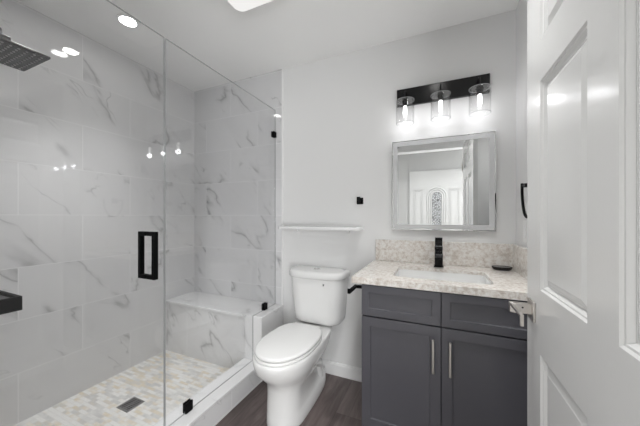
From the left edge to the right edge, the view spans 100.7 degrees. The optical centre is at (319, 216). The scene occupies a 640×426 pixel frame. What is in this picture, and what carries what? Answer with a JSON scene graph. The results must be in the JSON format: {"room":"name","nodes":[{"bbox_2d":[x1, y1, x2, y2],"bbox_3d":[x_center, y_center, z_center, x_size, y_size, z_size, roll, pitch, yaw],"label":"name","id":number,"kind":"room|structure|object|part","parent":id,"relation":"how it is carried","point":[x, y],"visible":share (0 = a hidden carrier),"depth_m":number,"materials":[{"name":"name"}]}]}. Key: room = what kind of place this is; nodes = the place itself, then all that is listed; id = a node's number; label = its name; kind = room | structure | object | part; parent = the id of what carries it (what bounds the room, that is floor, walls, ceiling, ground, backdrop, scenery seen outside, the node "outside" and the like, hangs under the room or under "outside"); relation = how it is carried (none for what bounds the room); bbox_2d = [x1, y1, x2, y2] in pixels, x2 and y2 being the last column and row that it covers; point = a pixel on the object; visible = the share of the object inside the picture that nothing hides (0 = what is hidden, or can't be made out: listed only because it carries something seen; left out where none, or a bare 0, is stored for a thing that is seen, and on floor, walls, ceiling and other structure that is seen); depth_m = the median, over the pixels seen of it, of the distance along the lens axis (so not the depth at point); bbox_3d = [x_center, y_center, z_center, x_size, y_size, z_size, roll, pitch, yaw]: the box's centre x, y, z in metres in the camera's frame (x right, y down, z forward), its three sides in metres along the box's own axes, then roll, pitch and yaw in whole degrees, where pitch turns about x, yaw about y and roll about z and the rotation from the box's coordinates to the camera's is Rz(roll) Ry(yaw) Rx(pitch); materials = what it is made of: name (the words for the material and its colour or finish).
{"room":"bathroom","nodes":[
{"label":"bathroom","id":0,"kind":"room"},
{"bbox_2d":[0,0,193,425],"bbox_3d":[-1.661,-0.007,1.782,0.100,2.440,1.888,0,0,24],"label":"wall","id":1,"kind":"structure","parent":0,"point":[81,129],"depth_m":1.78,"materials":[{"name":"tile"}]},
{"bbox_2d":[14,350,362,425],"bbox_3d":[-0.216,1.248,1.232,3.187,0.130,1.933,0,0,24],"label":"floor","id":2,"kind":"structure","parent":0,"point":[186,376],"depth_m":1.72,"materials":[{"name":"tile"}]},
{"bbox_2d":[116,397,144,412],"bbox_3d":[-1.187,1.181,1.663,0.105,0.005,0.105,0,0,24],"label":"shower drain","id":3,"kind":"object","parent":2,"relation":"on","point":[127,406],"visible":1,"depth_m":1.66,"materials":[{"name":"metal"}]},
{"bbox_2d":[153,358,260,425],"bbox_3d":[-0.790,1.141,1.297,0.163,0.145,1.460,0,0,24],"label":"shower curb","id":4,"kind":"object","parent":2,"relation":"on","point":[211,410],"visible":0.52,"depth_m":1.60,"materials":[{"name":"stone"}]},
{"bbox_2d":[165,38,275,425],"bbox_3d":[-0.577,0.087,1.782,0.026,1.961,0.994,0,0,24],"label":"glass panel","id":5,"kind":"object","parent":4,"relation":"on","point":[188,406],"visible":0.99,"depth_m":1.45,"materials":[{"name":"clear glass"}]},
{"bbox_2d":[166,291,263,368],"bbox_3d":[-0.905,0.962,2.302,0.867,0.442,0.308,0,0,24],"label":"shower bench","id":6,"kind":"object","parent":2,"relation":"on","point":[206,327],"visible":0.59,"depth_m":2.18,"materials":[{"name":"stone"}]},
{"bbox_3d":[-0.903,0.972,2.306,0.867,0.422,0.298,0,0,24],"label":"panel","id":7,"kind":"part","parent":6,"relation":"part of","materials":[{"name":"stone"}]},
{"bbox_3d":[-0.905,0.751,2.302,0.867,0.020,0.308,0,0,24],"label":"seat","id":8,"kind":"part","parent":6,"relation":"part of","materials":[{"name":"stone"}]},
{"bbox_2d":[253,265,349,425],"bbox_3d":[-0.125,0.801,1.721,0.448,0.823,0.734,0,0,24],"label":"toilet","id":9,"kind":"object","parent":2,"relation":"on","point":[288,359],"visible":1,"depth_m":1.65,"materials":[{"name":"white ceramic"}]},
{"bbox_3d":[-0.191,0.767,1.636,0.336,0.022,0.501,0,0,24],"label":"seat lid","id":10,"kind":"part","parent":9,"relation":"part of","materials":[{"name":"white plastic"}]},
{"bbox_3d":[-0.153,1.005,1.722,0.350,0.416,0.713,0,0,24],"label":"bowl","id":11,"kind":"part","parent":9,"relation":"part of","materials":[{"name":"white ceramic"}]},
{"bbox_3d":[-0.020,0.420,1.960,0.448,0.050,0.213,0,0,24],"label":"tank lid","id":12,"kind":"part","parent":9,"relation":"part of","materials":[{"name":"white ceramic"}]},
{"bbox_3d":[-0.017,0.621,1.967,0.418,0.351,0.198,0,0,24],"label":"tank","id":13,"kind":"part","parent":9,"relation":"part of","materials":[{"name":"white ceramic"}]},
{"bbox_2d":[362,284,526,425],"bbox_3d":[0.680,0.781,1.452,0.783,0.864,0.609,0,0,24],"label":"vanity cabinet","id":14,"kind":"object","parent":2,"relation":"on","point":[430,358],"visible":0.79,"depth_m":1.22,"materials":[{"name":"grey paint"}]},
{"bbox_2d":[347,285,361,293],"bbox_3d":[0.234,0.424,1.539,0.105,0.050,0.163,0,0,24],"label":"toilet paper holder","id":15,"kind":"object","parent":14,"relation":"attached to","point":[353,287],"visible":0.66,"depth_m":1.55,"materials":[{"name":"black metal"}]},
{"bbox_3d":[0.387,0.429,1.298,0.370,0.154,0.020,0,0,24],"label":"drawer","id":16,"kind":"part","parent":14,"relation":"part of","materials":[{"name":"grey paint"}]},
{"bbox_3d":[0.387,0.793,1.298,0.370,0.560,0.020,0,0,24],"label":"door","id":17,"kind":"part","parent":14,"relation":"part of","materials":[{"name":"grey paint"}]},
{"bbox_3d":[0.517,0.637,1.210,0.012,0.152,0.036,0,0,24],"label":"handle","id":18,"kind":"part","parent":14,"relation":"part of","materials":[{"name":"silver metal"}]},
{"bbox_2d":[352,260,526,300],"bbox_3d":[0.663,0.331,1.477,0.835,0.033,0.577,0,0,24],"label":"countertop","id":19,"kind":"structure","parent":14,"relation":"on","point":[512,285],"depth_m":1.31,"materials":[{"name":"beige stone"}]},
{"bbox_2d":[434,237,443,267],"bbox_3d":[0.718,0.221,1.603,0.056,0.186,0.153,0,0,24],"label":"faucet","id":20,"kind":"object","parent":19,"relation":"on","point":[438,240],"visible":1,"depth_m":1.62,"materials":[{"name":"black metal"}]},
{"bbox_3d":[0.708,0.222,1.580,0.044,0.038,0.103,0,0,24],"label":"spout","id":21,"kind":"part","parent":20,"relation":"part of","materials":[{"name":"black metal"}]},
{"bbox_3d":[0.727,0.156,1.623,0.042,0.056,0.096,0,0,24],"label":"lever","id":22,"kind":"part","parent":20,"relation":"part of","materials":[{"name":"black metal"}]},
{"bbox_2d":[395,269,490,283],"bbox_3d":[0.648,0.409,1.435,0.497,0.152,0.340,0,0,24],"label":"sink basin","id":23,"kind":"object","parent":19,"relation":"in","point":[468,278],"visible":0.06,"depth_m":1.56,"materials":[{"name":"white ceramic"}]},
{"bbox_2d":[492,265,512,270],"bbox_3d":[1.060,0.304,1.544,0.104,0.020,0.072,0,0,24],"label":"soap dish","id":24,"kind":"object","parent":19,"relation":"on","point":[495,267],"visible":1,"depth_m":1.53,"materials":[{"name":"black metal"}]},
{"bbox_2d":[513,244,526,278],"bbox_3d":[1.034,0.240,1.309,0.020,0.148,0.545,0,0,24],"label":"side splash","id":25,"kind":"object","parent":19,"relation":"on","point":[519,252],"visible":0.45,"depth_m":1.41,"materials":[{"name":"beige stone"}]},
{"bbox_3d":[0.581,0.637,1.182,0.012,0.152,0.036,0,0,24],"label":"handle","id":26,"kind":"part","parent":14,"relation":"part of","materials":[{"name":"silver metal"}]},
{"bbox_3d":[0.730,0.429,1.147,0.369,0.154,0.020,0,0,24],"label":"drawer","id":27,"kind":"part","parent":14,"relation":"part of","materials":[{"name":"grey paint"}]},
{"bbox_3d":[0.730,0.793,1.147,0.369,0.560,0.020,0,0,24],"label":"door","id":28,"kind":"part","parent":14,"relation":"part of","materials":[{"name":"grey paint"}]},
{"bbox_2d":[245,303,282,381],"bbox_3d":[-0.436,0.977,2.102,0.152,0.472,0.298,0,0,24],"label":"wall","id":29,"kind":"structure","parent":0,"point":[264,322],"depth_m":1.99,"materials":[{"name":"stone"}]},
{"bbox_2d":[282,69,282,304],"bbox_3d":[-0.313,-0.243,2.214,0.009,1.968,0.013,0,0,24],"label":"trim","id":30,"kind":"structure","parent":29,"relation":"attached to","point":[282,69],"depth_m":2.21,"materials":[{"name":"white"}]},
{"bbox_2d":[17,0,518,91],"bbox_3d":[0.019,-1.277,0.105,4.550,0.100,3.808,0,0,24],"label":"ceiling","id":31,"kind":"structure","parent":0,"point":[275,35],"depth_m":1.72,"materials":[{"name":"white paint"}]},
{"bbox_2d":[116,14,138,27],"bbox_3d":[-1.208,-1.224,1.667,0.120,0.006,0.120,0,0,24],"label":"recessed light","id":32,"kind":"object","parent":31,"relation":"in","point":[126,20],"visible":1,"depth_m":1.66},
{"bbox_2d":[227,0,272,11],"bbox_3d":[-0.366,-1.183,1.269,0.356,0.088,0.356,0,0,24],"label":"ceiling light","id":33,"kind":"object","parent":31,"relation":"attached to","point":[240,5],"visible":1,"depth_m":1.42,"materials":[{"name":"white plastic"}]},
{"bbox_2d":[194,9,515,367],"bbox_3d":[-0.018,-0.007,2.141,2.819,2.440,0.110,0,0,24],"label":"wall","id":34,"kind":"structure","parent":0,"point":[341,114],"depth_m":2.04,"materials":[{"name":"white paint"}]},
{"bbox_2d":[278,226,363,233],"bbox_3d":[-0.011,0.105,2.007,0.657,0.052,0.148,0,0,24],"label":"wall shelf","id":35,"kind":"object","parent":34,"relation":"attached to","point":[297,228],"visible":1,"depth_m":1.94,"materials":[{"name":"white paint"}]},
{"bbox_2d":[322,359,361,381],"bbox_3d":[0.068,1.166,2.046,0.816,0.094,0.014,0,0,24],"label":"baseboard","id":36,"kind":"structure","parent":34,"relation":"attached to","point":[334,368],"depth_m":1.99,"materials":[{"name":"white wood"}]},
{"bbox_2d":[357,197,362,203],"bbox_3d":[0.286,-0.113,1.931,0.048,0.052,0.050,0,0,24],"label":"robe hook","id":37,"kind":"object","parent":34,"relation":"attached to","point":[359,200],"visible":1,"depth_m":1.93,"materials":[{"name":"black metal"}]},
{"bbox_2d":[396,73,490,126],"bbox_3d":[0.757,-0.735,1.665,0.547,0.264,0.156,0,0,24],"label":"vanity light","id":38,"kind":"object","parent":34,"relation":"attached to","point":[478,85],"visible":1,"depth_m":1.69,"materials":[{"name":"black metal"}]},
{"bbox_3d":[0.555,-0.681,1.731,0.025,0.072,0.025,0,0,24],"label":"bulb","id":39,"kind":"part","parent":38,"relation":"part of","materials":[{"name":"white glass"}]},
{"bbox_3d":[0.749,-0.681,1.646,0.025,0.072,0.025,0,0,24],"label":"bulb","id":40,"kind":"part","parent":38,"relation":"part of","materials":[{"name":"white glass"}]},
{"bbox_3d":[0.941,-0.681,1.562,0.025,0.072,0.025,0,0,24],"label":"bulb","id":41,"kind":"part","parent":38,"relation":"part of","materials":[{"name":"white glass"}]},
{"bbox_2d":[392,131,495,230],"bbox_3d":[0.783,-0.209,1.722,0.607,0.601,0.030,0,0,24],"label":"vanity mirror","id":42,"kind":"object","parent":34,"relation":"attached to","point":[447,182],"visible":1,"depth_m":1.70,"materials":[{"name":"silver mirror"}]},
{"bbox_2d":[376,239,512,268],"bbox_3d":[0.778,0.240,1.730,0.827,0.148,0.020,0,0,24],"label":"backsplash","id":43,"kind":"structure","parent":34,"relation":"attached to","point":[487,255],"depth_m":1.69,"materials":[{"name":"beige stone"}]},
{"bbox_2d":[516,0,526,247],"bbox_3d":[0.983,-0.007,0.681,0.388,2.440,1.778,0,0,24],"label":"wall","id":44,"kind":"structure","parent":0,"point":[521,10],"depth_m":1.47,"materials":[{"name":"white paint"}]},
{"bbox_2d":[520,183,526,217],"bbox_3d":[1.004,-0.082,1.263,0.040,0.186,0.179,0,0,24],"label":"towel ring","id":45,"kind":"object","parent":44,"relation":"attached to","point":[523,185],"visible":0.48,"depth_m":1.33,"materials":[{"name":"black metal"}]},
{"bbox_3d":[1.078,0.081,1.392,0.007,0.115,0.072,0,0,24],"label":"outlet","id":46,"kind":"object","parent":44,"relation":"attached to","visible":0},
{"bbox_2d":[523,225,525,237],"bbox_3d":[1.076,0.081,1.393,0.002,0.069,0.034,0,0,24],"label":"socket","id":47,"kind":"object","parent":46,"relation":"attached to","point":[524,226],"depth_m":1.39,"materials":[{"name":"white plastic"}]},
{"bbox_3d":[0.013,-0.007,0.076,4.337,2.440,0.110,0,0,24],"label":"wall","id":48,"kind":"structure","parent":0,"visible":0},
{"bbox_2d":[509,0,639,425],"bbox_3d":[0.532,0.190,0.464,0.149,2.023,0.996,0,0,24],"label":"door","id":49,"kind":"structure","parent":48,"relation":"in","point":[582,307],"depth_m":0.58,"materials":[{"name":"white wood"}]},
{"bbox_3d":[0.650,0.308,0.839,0.064,0.064,0.158,0,0,24],"label":"lever handle","id":50,"kind":"part","parent":49,"relation":"part of","materials":[{"name":"silver metal"}]},
{"bbox_3d":[-1.488,-0.007,0.800,1.006,2.440,0.010,0,0,24],"label":"wall","id":51,"kind":"structure","parent":0,"visible":0},
{"bbox_2d":[0,290,21,314],"bbox_3d":[-1.357,0.344,0.939,0.240,0.055,0.345,0,0,24],"label":"shower shelf","id":52,"kind":"object","parent":51,"relation":"attached to","point":[9,302],"visible":1,"depth_m":1.03,"materials":[{"name":"black metal"}]},
{"bbox_2d":[0,27,50,70],"bbox_3d":[-1.419,-0.784,1.030,0.257,0.166,0.464,0,0,24],"label":"shower","id":53,"kind":"object","parent":51,"relation":"attached to","point":[12,54],"visible":1,"depth_m":1.17,"materials":[{"name":"black metal"}]},
{"bbox_2d":[106,0,164,425],"bbox_3d":[-0.931,0.080,0.977,0.118,1.946,0.760,0,0,24],"label":"shower door","id":54,"kind":"structure","parent":51,"relation":"attached to","point":[141,234],"depth_m":1.27,"materials":[{"name":"clear glass"}]},
{"bbox_3d":[-0.811,0.184,1.249,0.118,0.222,0.020,0,0,24],"label":"pull handle","id":55,"kind":"part","parent":54,"relation":"part of","materials":[{"name":"black metal"}]}
]}

